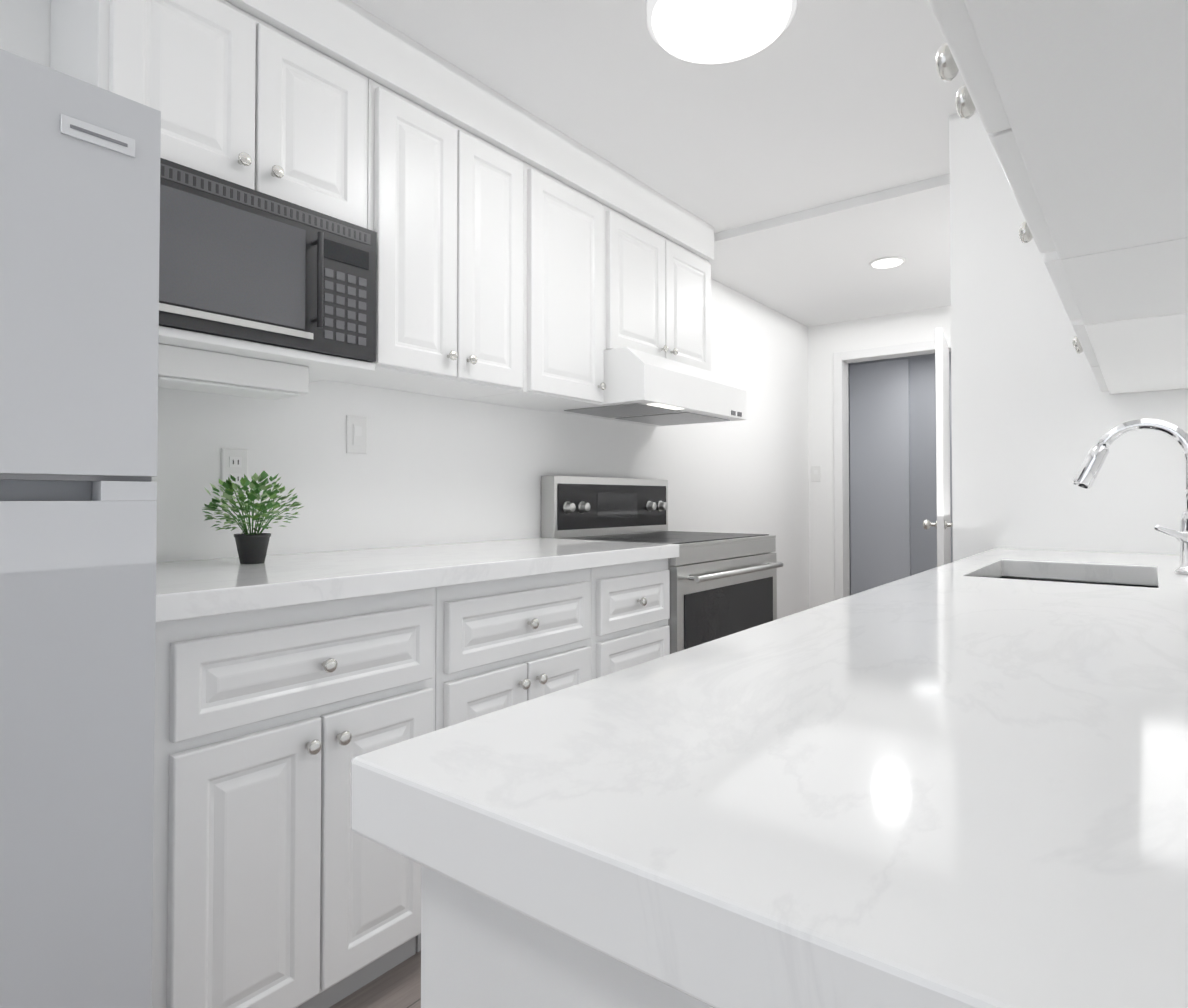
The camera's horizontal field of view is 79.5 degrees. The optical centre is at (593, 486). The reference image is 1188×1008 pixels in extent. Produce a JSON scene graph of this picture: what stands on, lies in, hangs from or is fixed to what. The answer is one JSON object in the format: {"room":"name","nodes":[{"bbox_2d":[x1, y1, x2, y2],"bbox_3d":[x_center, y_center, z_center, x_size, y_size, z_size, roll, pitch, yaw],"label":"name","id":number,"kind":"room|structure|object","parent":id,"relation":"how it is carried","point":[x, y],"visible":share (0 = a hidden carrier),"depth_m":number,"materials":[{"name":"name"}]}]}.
{"room":"kitchen","nodes":[
{"label":"kitchen","id":0,"kind":"room"},
{"bbox_2d":[329,951,420,1007],"bbox_3d":[0.804,1.138,2.138,3.800,0.050,9.800,-1,-1,38],"label":"floor","id":1,"kind":"structure","parent":0,"point":[398,986],"depth_m":1.56,"materials":[{"name":"brown wood"}]},
{"bbox_2d":[0,49,160,1007],"bbox_3d":[-1.168,0.264,0.997,0.743,1.659,0.735,-1,-1,38],"label":"fridge","id":2,"kind":"object","parent":1,"relation":"on","point":[79,233],"visible":1,"depth_m":0.99,"materials":[{"name":"metal"}]},
{"bbox_2d":[152,588,435,1007],"bbox_3d":[-0.779,0.667,1.573,0.649,0.873,0.634,-1,-1,38],"label":"base cabinet","id":3,"kind":"object","parent":1,"relation":"on","point":[278,882],"visible":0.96,"depth_m":1.34,"materials":[{"name":"paint"}]},
{"bbox_2d":[156,538,678,622],"bbox_3d":[-0.471,0.212,1.982,0.643,0.045,1.662,-1,-1,38],"label":"countertop","id":4,"kind":"structure","parent":3,"relation":"on","point":[188,589],"depth_m":1.64,"materials":[{"name":"white stone"}]},
{"bbox_2d":[202,471,303,563],"bbox_3d":[-0.822,0.072,1.720,0.237,0.225,0.228,-1,-1,38],"label":"plant","id":5,"kind":"object","parent":4,"relation":"on","point":[252,547],"visible":1,"depth_m":1.70,"materials":[{"name":"green plant"}]},
{"bbox_2d":[416,568,590,951],"bbox_3d":[-0.404,0.675,2.055,0.649,0.873,0.583,-1,-1,38],"label":"base cabinet","id":6,"kind":"object","parent":1,"relation":"on","point":[502,644],"visible":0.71,"depth_m":1.83,"materials":[{"name":"paint"}]},
{"bbox_2d":[421,865,712,1007],"bbox_3d":[0.337,0.648,0.491,0.623,0.872,0.642,-1,-1,38],"label":"base cabinet","id":7,"kind":"object","parent":1,"relation":"on","point":[479,951],"depth_m":0.39,"materials":[{"name":"paint"}]},
{"bbox_2d":[351,548,1187,1007],"bbox_3d":[0.819,0.198,1.144,0.653,0.045,2.312,-1,-1,38],"label":"countertop","id":8,"kind":"structure","parent":7,"relation":"on","point":[959,784],"depth_m":0.38,"materials":[{"name":"white stone"}]},
{"bbox_2d":[1001,577,1156,587],"bbox_3d":[1.016,0.331,1.537,0.339,0.204,0.519,-1,-1,38],"label":"sink","id":9,"kind":"object","parent":8,"relation":"in","point":[1081,582],"visible":0.04,"depth_m":1.73,"materials":[{"name":"metal"}]},
{"bbox_2d":[1072,419,1187,574],"bbox_3d":[1.151,0.018,1.510,0.238,0.326,0.115,-1,-1,38],"label":"faucet","id":10,"kind":"object","parent":8,"relation":"on","point":[1085,476],"visible":1,"depth_m":1.52,"materials":[{"name":"silver metal"}]},
{"bbox_2d":[591,559,669,679],"bbox_3d":[-0.091,0.682,2.458,0.649,0.873,0.432,-1,-1,38],"label":"base cabinet","id":11,"kind":"object","parent":1,"relation":"on","point":[630,611],"visible":0.29,"depth_m":2.25,"materials":[{"name":"paint"}]},
{"bbox_2d":[541,476,783,653],"bbox_3d":[0.315,0.544,2.953,0.682,1.165,0.840,-1,-1,38],"label":"stove","id":12,"kind":"object","parent":1,"relation":"on","point":[723,585],"visible":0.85,"depth_m":2.85,"materials":[{"name":"silver metal"}]},
{"bbox_2d":[0,0,808,618],"bbox_3d":[-0.867,-0.058,2.102,0.120,2.340,7.660,-1,-1,38],"label":"wall","id":13,"kind":"structure","parent":0,"point":[428,470],"depth_m":2.52,"materials":[{"name":"paint"}]},
{"bbox_2d":[50,0,367,228],"bbox_3d":[-0.880,-0.870,1.714,0.349,0.420,0.610,-1,-1,38],"label":"upper cabinet","id":14,"kind":"object","parent":13,"relation":"attached to","point":[232,93],"visible":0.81,"depth_m":1.58,"materials":[{"name":"paint"}]},
{"bbox_2d":[159,158,376,362],"bbox_3d":[-0.865,-0.489,1.696,0.384,0.335,0.598,-1,-1,38],"label":"microwave","id":15,"kind":"object","parent":14,"relation":"attached to","point":[238,261],"visible":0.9,"depth_m":1.59,"materials":[{"name":"black plastic"}]},
{"bbox_2d":[220,448,247,491],"bbox_3d":[-0.950,-0.042,1.889,0.009,0.115,0.070,-1,-1,38],"label":"electrical outlet","id":16,"kind":"object","parent":13,"relation":"attached to","point":[234,463],"visible":0.88,"depth_m":1.89,"materials":[{"name":"paint"}]},
{"bbox_2d":[158,326,374,399],"bbox_3d":[-0.884,-0.273,1.707,0.337,0.094,0.610,-1,-1,38],"label":"shelf","id":17,"kind":"object","parent":13,"relation":"attached to","point":[197,361],"visible":0.65,"depth_m":1.64,"materials":[{"name":"paint"}]},
{"bbox_2d":[346,415,366,453],"bbox_3d":[-0.723,-0.157,2.181,0.010,0.115,0.070,-1,-1,38],"label":"light switch","id":18,"kind":"object","parent":13,"relation":"attached to","point":[356,434],"visible":1,"depth_m":2.18,"materials":[{"name":"paint"}]},
{"bbox_2d":[327,78,522,398],"bbox_3d":[-0.511,-0.692,2.185,0.349,0.760,0.588,-1,-1,38],"label":"upper cabinet","id":19,"kind":"object","parent":13,"relation":"attached to","point":[444,209],"visible":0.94,"depth_m":2.06,"materials":[{"name":"paint"}]},
{"bbox_2d":[224,0,713,260],"bbox_3d":[-0.323,-1.146,2.458,0.325,0.153,2.462,-1,-1,38],"label":"soffit","id":20,"kind":"structure","parent":13,"relation":"attached to","point":[354,37],"depth_m":2.12,"materials":[{"name":"paint"}]},
{"bbox_2d":[462,162,605,410],"bbox_3d":[-0.197,-0.685,2.589,0.349,0.760,0.431,-1,-1,38],"label":"upper cabinet","id":21,"kind":"object","parent":13,"relation":"attached to","point":[563,295],"visible":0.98,"depth_m":2.48,"materials":[{"name":"paint"}]},
{"bbox_2d":[602,204,710,370],"bbox_3d":[0.189,-0.781,3.088,0.349,0.551,0.825,-1,-1,38],"label":"upper cabinet","id":22,"kind":"object","parent":13,"relation":"attached to","point":[657,294],"visible":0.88,"depth_m":2.93,"materials":[{"name":"paint"}]},
{"bbox_2d":[550,347,746,425],"bbox_3d":[0.247,-0.401,3.044,0.485,0.206,0.833,-1,-1,38],"label":"range hood","id":23,"kind":"object","parent":22,"relation":"attached to","point":[644,388],"visible":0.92,"depth_m":2.81,"materials":[{"name":"paint"}]},
{"bbox_2d":[350,0,964,326],"bbox_3d":[0.804,-1.247,2.178,3.800,0.120,9.800,-1,-1,38],"label":"ceiling","id":24,"kind":"structure","parent":0,"point":[816,103],"depth_m":2.40,"materials":[{"name":"paint"}]},
{"bbox_2d":[647,0,796,63],"bbox_3d":[0.322,-1.197,1.817,0.374,0.071,0.374,-1,-1,38],"label":"ceiling light","id":25,"kind":"object","parent":24,"relation":"attached to","point":[709,31],"visible":1,"depth_m":1.81,"materials":[{"name":"white glass"}]},
{"bbox_2d":[869,256,904,268],"bbox_3d":[1.518,-1.155,3.699,0.174,0.012,0.174,-1,-1,38],"label":"recessed light","id":26,"kind":"object","parent":24,"relation":"in","point":[887,262],"visible":0.98,"depth_m":3.67,"materials":[{"name":"white plastic"}]},
{"bbox_2d":[848,363,851,594],"bbox_3d":[1.831,0.005,5.842,0.100,2.340,1.320,-1,-1,38],"label":"wall","id":27,"kind":"structure","parent":0,"point":[848,363],"depth_m":6.31,"materials":[{"name":"paint"}]},
{"bbox_2d":[808,306,950,608],"bbox_3d":[2.122,-0.014,4.705,1.645,2.340,0.120,-1,-1,38],"label":"wall","id":28,"kind":"structure","parent":0,"point":[826,342],"depth_m":5.00,"materials":[{"name":"paint"}]},
{"bbox_2d":[811,465,820,481],"bbox_3d":[1.570,-0.088,5.052,0.070,0.115,0.010,-1,-1,38],"label":"light switch","id":29,"kind":"object","parent":28,"relation":"attached to","point":[815,473],"visible":1,"depth_m":5.05,"materials":[{"name":"paint"}]},
{"bbox_2d":[833,338,950,599],"bbox_3d":[1.995,0.111,4.715,0.820,2.090,0.014,-1,-1,38],"label":"door frame","id":30,"kind":"structure","parent":28,"relation":"attached to","point":[839,358],"depth_m":4.94,"materials":[{"name":"paint"}]},
{"bbox_2d":[922,328,952,566],"bbox_3d":[2.088,0.136,4.185,0.205,1.998,0.697,-1,-1,38],"label":"door leaf","id":31,"kind":"structure","parent":28,"relation":"in","point":[943,524],"depth_m":3.92,"materials":[{"name":"paint"}]},
{"bbox_2d":[852,352,952,575],"bbox_3d":[3.215,0.002,5.667,2.500,2.340,0.100,-1,-1,38],"label":"wall","id":32,"kind":"structure","parent":0,"point":[923,489],"depth_m":5.97,"materials":[{"name":"paint"}]},
{"bbox_2d":[849,359,910,594],"bbox_3d":[2.463,0.056,6.157,0.490,2.250,0.043,-1,-1,38],"label":"door","id":33,"kind":"structure","parent":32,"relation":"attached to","point":[880,525],"depth_m":6.14,"materials":[{"name":"grey wood"}]},
{"bbox_2d":[949,110,1187,561],"bbox_3d":[1.518,-0.057,2.148,0.780,2.340,0.120,-1,-1,38],"label":"wall","id":34,"kind":"structure","parent":0,"point":[1037,413],"depth_m":2.22,"materials":[{"name":"paint"}]},
{"bbox_3d":[0.256,-0.097,-0.209,0.120,2.340,5.390,-1,-1,38],"label":"wall","id":35,"kind":"structure","parent":0,"visible":0},
{"bbox_2d":[928,0,1187,258],"bbox_3d":[0.473,-0.698,0.513,0.407,0.805,0.780,-1,-1,38],"label":"upper cabinet","id":36,"kind":"object","parent":35,"relation":"attached to","point":[1080,107],"visible":1,"depth_m":0.56,"materials":[{"name":"paint"}]},
{"bbox_2d":[1019,222,1187,324],"bbox_3d":[0.848,-0.689,0.996,0.407,0.805,0.437,-1,-1,38],"label":"upper cabinet","id":37,"kind":"object","parent":35,"relation":"attached to","point":[1139,281],"visible":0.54,"depth_m":1.00,"materials":[{"name":"paint"}]},
{"bbox_2d":[1072,313,1187,393],"bbox_3d":[1.305,-0.679,1.583,0.407,0.805,1.044,-1,-1,38],"label":"upper cabinet","id":38,"kind":"object","parent":35,"relation":"attached to","point":[1139,355],"visible":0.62,"depth_m":1.50,"materials":[{"name":"paint"}]}
]}

